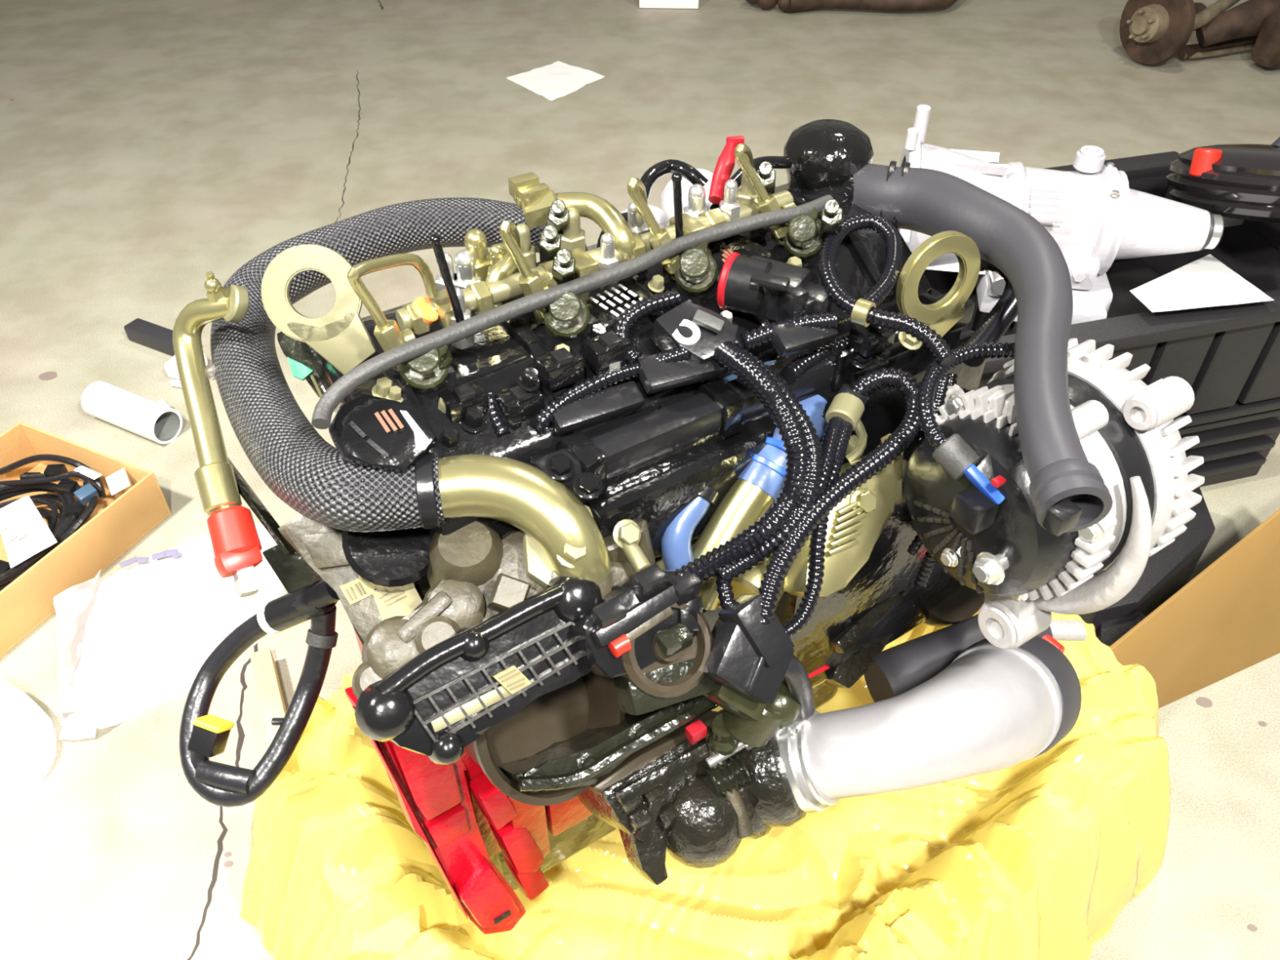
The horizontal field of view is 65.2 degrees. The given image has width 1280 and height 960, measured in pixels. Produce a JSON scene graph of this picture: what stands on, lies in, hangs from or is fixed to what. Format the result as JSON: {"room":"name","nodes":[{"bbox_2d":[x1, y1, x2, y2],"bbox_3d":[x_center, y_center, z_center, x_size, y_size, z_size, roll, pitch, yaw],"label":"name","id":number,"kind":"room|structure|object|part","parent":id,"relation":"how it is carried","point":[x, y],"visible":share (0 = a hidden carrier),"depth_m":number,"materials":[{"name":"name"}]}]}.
{"room":"auto repair workshop","nodes":[
{"label":"auto repair workshop","id":0,"kind":"room"},
{"bbox_2d":[0,0,1279,959],"bbox_3d":[0.000,-1.042,3.099,14.000,0.101,14.000,0,42,0],"label":"floor","id":1,"kind":"structure","parent":0,"point":[148,148],"depth_m":2.91,"materials":[{"name":"concrete"}]},
{"bbox_2d":[0,677,57,804],"bbox_3d":[-0.917,0.350,1.410,0.137,0.091,0.199,-20,46,-21],"label":"plate","id":2,"kind":"object","parent":1,"relation":"on","point":[28,736],"visible":1,"depth_m":1.39,"materials":[{"name":"white ceramic"}]},
{"bbox_2d":[0,422,171,657],"bbox_3d":[-1.115,0.152,1.625,0.327,0.100,0.580,18,45,18],"label":"cardboard box","id":3,"kind":"object","parent":1,"relation":"on","point":[118,521],"visible":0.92,"depth_m":1.70,"materials":[{"name":"orange cardboard"}]},
{"bbox_2d":[0,453,130,591],"bbox_3d":[-1.076,0.095,1.677,0.279,0.100,0.380,15,44,16],"label":"harness","id":4,"kind":"object","parent":3,"relation":"on","point":[27,538],"visible":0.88,"depth_m":1.70,"materials":[{"name":"black plastic"}]},
{"bbox_2d":[80,381,182,444],"bbox_3d":[-0.997,-0.133,1.962,0.192,0.072,0.072,19,45,20],"label":"tube","id":5,"kind":"object","parent":1,"relation":"on","point":[153,420],"visible":1,"depth_m":1.94,"materials":[{"name":"white plastic"}]},
{"bbox_2d":[124,318,174,355],"bbox_3d":[-1.046,-0.308,2.180,0.167,0.038,0.042,19,45,20],"label":"strip","id":6,"kind":"object","parent":1,"relation":"on","point":[139,331],"visible":0.56,"depth_m":2.17,"materials":[{"name":"grey metal"}]},
{"bbox_2d":[156,399,169,407],"bbox_3d":[-0.949,-0.144,1.990,0.067,0.011,0.025,27,48,26],"label":"paper scrap","id":7,"kind":"object","parent":1,"relation":"on","point":[162,402],"visible":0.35,"depth_m":2.00,"materials":[{"name":"white paper"}]},
{"bbox_2d":[53,523,287,740],"bbox_3d":[-0.751,0.203,1.592,0.413,0.067,0.311,-27,49,-27],"label":"sheet","id":8,"kind":"object","parent":1,"relation":"on","point":[138,642],"visible":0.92,"depth_m":1.56,"materials":[{"name":"white plastic"}]},
{"bbox_2d":[164,352,208,387],"bbox_3d":[-0.950,-0.232,2.096,0.083,0.036,0.109,0,42,0],"label":"bracket","id":9,"kind":"object","parent":1,"relation":"on","point":[171,366],"visible":0.41,"depth_m":2.08,"materials":[{"name":"white plastic"}]},
{"bbox_2d":[249,648,286,746],"bbox_3d":[-0.542,0.328,1.474,0.030,0.036,0.183,-17,45,-18],"label":"wooden lath","id":10,"kind":"object","parent":1,"relation":"on","point":[271,699],"visible":0.56,"depth_m":1.47,"materials":[{"name":"beige wood"}]},
{"bbox_2d":[506,61,604,101],"bbox_3d":[-0.287,-1.346,3.358,0.263,0.006,0.274,32,51,30],"label":"paper towel","id":11,"kind":"object","parent":1,"relation":"on","point":[556,80],"visible":1,"depth_m":3.36,"materials":[{"name":"white paper"}]},
{"bbox_2d":[639,0,698,8],"bbox_3d":[0.117,-1.987,3.920,0.242,0.203,0.214,0,42,0],"label":"carton","id":12,"kind":"object","parent":1,"relation":"on","point":[687,4],"visible":1,"depth_m":3.90,"materials":[{"name":"white cardboard"}]},
{"bbox_2d":[240,607,1170,959],"bbox_3d":[0.098,0.349,1.211,1.139,0.348,0.791,-25,47,-25],"label":"plastic sheet","id":13,"kind":"object","parent":1,"relation":"on","point":[1039,857],"visible":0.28,"depth_m":1.09,"materials":[{"name":"yellow plastic"}]},
{"bbox_2d":[173,119,1204,933],"bbox_3d":[0.037,0.076,0.938,0.840,0.722,0.596,0,42,0],"label":"engine","id":14,"kind":"object","parent":13,"relation":"on","point":[602,531],"visible":1,"depth_m":0.73,"materials":[{"name":"black metal"}]},
{"bbox_2d":[344,582,365,600],"bbox_3d":[-0.207,0.081,0.727,0.013,0.009,0.009,-16,44,-17],"label":"print","id":15,"kind":"object","parent":14,"relation":"on","point":[353,591],"depth_m":0.73,"materials":[{"name":"brown paint"}]},
{"bbox_3d":[-0.206,0.080,0.729,0.024,0.014,0.013,-14,44,-15],"label":"label plate","id":16,"kind":"part","parent":14,"relation":"part of","materials":[{"name":"yellow"}]},
{"bbox_2d":[374,408,404,432],"bbox_3d":[-0.165,-0.039,0.656,0.011,0.010,0.017,-31,51,-30],"label":"print","id":17,"kind":"object","parent":14,"relation":"on","point":[386,420],"depth_m":0.66,"materials":[{"name":"brown paint"}]},
{"bbox_2d":[378,591,406,606],"bbox_3d":[-0.179,0.085,0.726,0.019,0.010,0.008,-17,45,-18],"label":"print","id":18,"kind":"object","parent":14,"relation":"on","point":[386,598],"depth_m":0.73,"materials":[{"name":"brown paint"}]},
{"bbox_3d":[-0.175,0.090,0.728,0.031,0.027,0.027,-18,45,-19],"label":"label plate","id":19,"kind":"part","parent":14,"relation":"part of","materials":[{"name":"yellow"}]},
{"bbox_2d":[400,410,430,449],"bbox_3d":[-0.147,-0.034,0.659,0.011,0.018,0.026,-20,46,-21],"label":"print","id":20,"kind":"object","parent":14,"relation":"on","point":[415,432],"depth_m":0.66,"materials":[{"name":"white paint"}]},
{"bbox_3d":[-0.215,0.072,0.839,0.040,0.110,0.180,-24,47,-24],"label":"plate","id":21,"kind":"part","parent":14,"relation":"part of","materials":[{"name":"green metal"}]},
{"bbox_2d":[428,233,464,323],"bbox_3d":[-0.131,-0.137,0.679,0.018,0.065,0.013,0,42,0],"label":"rod","id":22,"kind":"object","parent":14,"relation":"attached to","point":[450,309],"depth_m":0.69,"materials":[{"name":"black paint"}]},
{"bbox_2d":[498,668,524,690],"bbox_3d":[-0.082,0.129,0.644,0.015,0.009,0.009,-24,47,-25],"label":"print","id":23,"kind":"object","parent":14,"relation":"on","point":[509,679],"depth_m":0.65,"materials":[{"name":"yellow"}]},
{"bbox_3d":[-0.083,0.129,0.647,0.021,0.014,0.014,-25,48,-25],"label":"label plate","id":24,"kind":"part","parent":14,"relation":"part of","materials":[{"name":"yellow paper"}]},
{"bbox_2d":[465,671,624,805],"bbox_3d":[-0.074,0.171,0.732,0.120,0.120,0.106,-31,50,-29],"label":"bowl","id":25,"kind":"object","parent":14,"relation":"on","point":[566,740],"depth_m":0.72,"materials":[{"name":"brown metal"}]},
{"bbox_3d":[-0.022,-0.173,0.773,0.347,0.017,0.017,-23,47,-23],"label":"fuel rail","id":26,"kind":"part","parent":14,"relation":"part of","materials":[{"name":"metal"}]},
{"bbox_2d":[589,284,642,316],"bbox_3d":[-0.016,-0.136,0.759,0.033,0.005,0.030,31,51,30],"label":"print","id":27,"kind":"object","parent":14,"relation":"on","point":[606,301],"depth_m":0.77,"materials":[{"name":"white paint"}]},
{"bbox_3d":[-0.006,0.048,0.703,0.021,0.029,0.034,-12,43,-13],"label":"rod","id":28,"kind":"part","parent":14,"relation":"part of","materials":[{"name":"metal"}]},
{"bbox_3d":[0.005,0.266,0.742,0.033,0.063,0.061,-17,45,-18],"label":"turbo leg","id":29,"kind":"part","parent":14,"relation":"part of","materials":[{"name":"metal"}]},
{"bbox_3d":[0.012,0.205,0.758,0.119,0.031,0.031,-24,47,-25],"label":"plate","id":30,"kind":"part","parent":14,"relation":"part of","materials":[{"name":"black metal"}]},
{"bbox_2d":[671,171,683,238],"bbox_3d":[0.029,-0.203,0.753,0.012,0.065,0.017,0,42,0],"label":"rod","id":31,"kind":"object","parent":14,"relation":"attached to","point":[676,177],"depth_m":0.75,"materials":[{"name":"black paint"}]},
{"bbox_2d":[721,244,733,262],"bbox_3d":[0.070,-0.184,0.818,0.012,0.012,0.012,22,47,23],"label":"print","id":32,"kind":"object","parent":14,"relation":"on","point":[726,249],"depth_m":0.82,"materials":[{"name":"brown"}]},
{"bbox_3d":[0.064,0.227,0.743,0.016,0.059,0.068,-19,45,-20],"label":"actuator lever","id":33,"kind":"part","parent":14,"relation":"part of","materials":[{"name":"black metal"}]},
{"bbox_3d":[0.070,0.198,0.742,0.046,0.020,0.012,-16,44,-17],"label":"actuator rod","id":34,"kind":"part","parent":14,"relation":"part of","materials":[{"name":"silver metal"}]},
{"bbox_3d":[0.106,-0.074,0.779,0.415,0.024,0.027,-24,47,-24],"label":"harness rail","id":35,"kind":"part","parent":14,"relation":"part of","materials":[{"name":"black plastic"}]},
{"bbox_3d":[0.100,-0.006,0.833,0.410,0.155,0.023,-24,47,-24],"label":"plate","id":36,"kind":"part","parent":14,"relation":"part of","materials":[{"name":"black paint"}]},
{"bbox_2d":[745,0,957,13],"bbox_3d":[0.850,-1.890,3.880,0.899,0.112,0.235,0,42,0],"label":"frame bar","id":37,"kind":"object","parent":1,"relation":"on","point":[785,6],"visible":1,"depth_m":3.83,"materials":[{"name":"metal"}]},
{"bbox_2d":[924,151,1279,647],"bbox_3d":[0.778,-0.144,1.714,0.811,0.420,0.852,-11,43,-11],"label":"tote","id":38,"kind":"object","parent":1,"relation":"on","point":[1228,356],"visible":0.27,"depth_m":1.63,"materials":[{"name":"black"}]},
{"bbox_2d":[897,104,1223,336],"bbox_3d":[0.664,-0.375,1.645,0.506,0.414,0.237,9,43,10],"label":"transmission","id":39,"kind":"object","parent":38,"relation":"in","point":[1092,213],"visible":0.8,"depth_m":1.56,"materials":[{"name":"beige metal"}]},
{"bbox_3d":[0.745,-0.148,1.581,0.095,0.175,0.023,-11,43,-11],"label":"wall panel","id":40,"kind":"part","parent":38,"relation":"part of","materials":[{"name":"black plastic"}]},
{"bbox_3d":[0.848,-0.168,1.602,0.090,0.175,0.023,-11,43,-11],"label":"wall panel","id":41,"kind":"part","parent":38,"relation":"part of","materials":[{"name":"black plastic"}]},
{"bbox_2d":[1129,253,1274,311],"bbox_3d":[0.930,-0.299,1.607,0.406,0.084,0.166,-33,52,-31],"label":"paper sheet","id":42,"kind":"object","parent":38,"relation":"on","point":[1204,282],"visible":1,"depth_m":1.55,"materials":[{"name":"white paper"}]},
{"bbox_2d":[1166,137,1279,226],"bbox_3d":[1.034,-0.488,1.639,0.311,0.223,0.295,0,42,0],"label":"cable coil","id":43,"kind":"object","parent":38,"relation":"on","point":[1237,183],"visible":0.94,"depth_m":1.57,"materials":[{"name":"black rubber"}]},
{"bbox_3d":[0.952,-0.187,1.623,0.095,0.175,0.023,-11,43,-11],"label":"wall panel","id":44,"kind":"part","parent":38,"relation":"part of","materials":[{"name":"black plastic"}]},
{"bbox_3d":[1.058,-0.207,1.645,0.095,0.175,0.023,-11,43,-11],"label":"wall panel","id":45,"kind":"part","parent":38,"relation":"part of","materials":[{"name":"black plastic"}]},
{"bbox_2d":[1109,508,1279,708],"bbox_3d":[0.879,0.227,1.468,0.624,0.201,0.148,-27,48,-27],"label":"cardboard box","id":46,"kind":"object","parent":1,"relation":"on","point":[1224,622],"visible":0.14,"depth_m":1.50,"materials":[{"name":"orange cardboard"}]},
{"bbox_2d":[1119,0,1279,67],"bbox_3d":[2.035,-1.606,3.446,0.792,0.265,0.424,0,42,0],"label":"axle","id":47,"kind":"object","parent":1,"relation":"on","point":[1152,32],"visible":1,"depth_m":3.37,"materials":[{"name":"metal"}]},
{"bbox_3d":[1.994,-1.637,3.455,0.481,0.108,0.075,-31,50,-30],"label":"control arm","id":48,"kind":"part","parent":47,"relation":"part of","materials":[{"name":"metal"}]},
{"bbox_3d":[2.143,-1.548,3.535,0.553,0.060,0.059,-13,44,-14],"label":"tie rod","id":49,"kind":"part","parent":47,"relation":"part of","materials":[{"name":"metal"}]}
]}

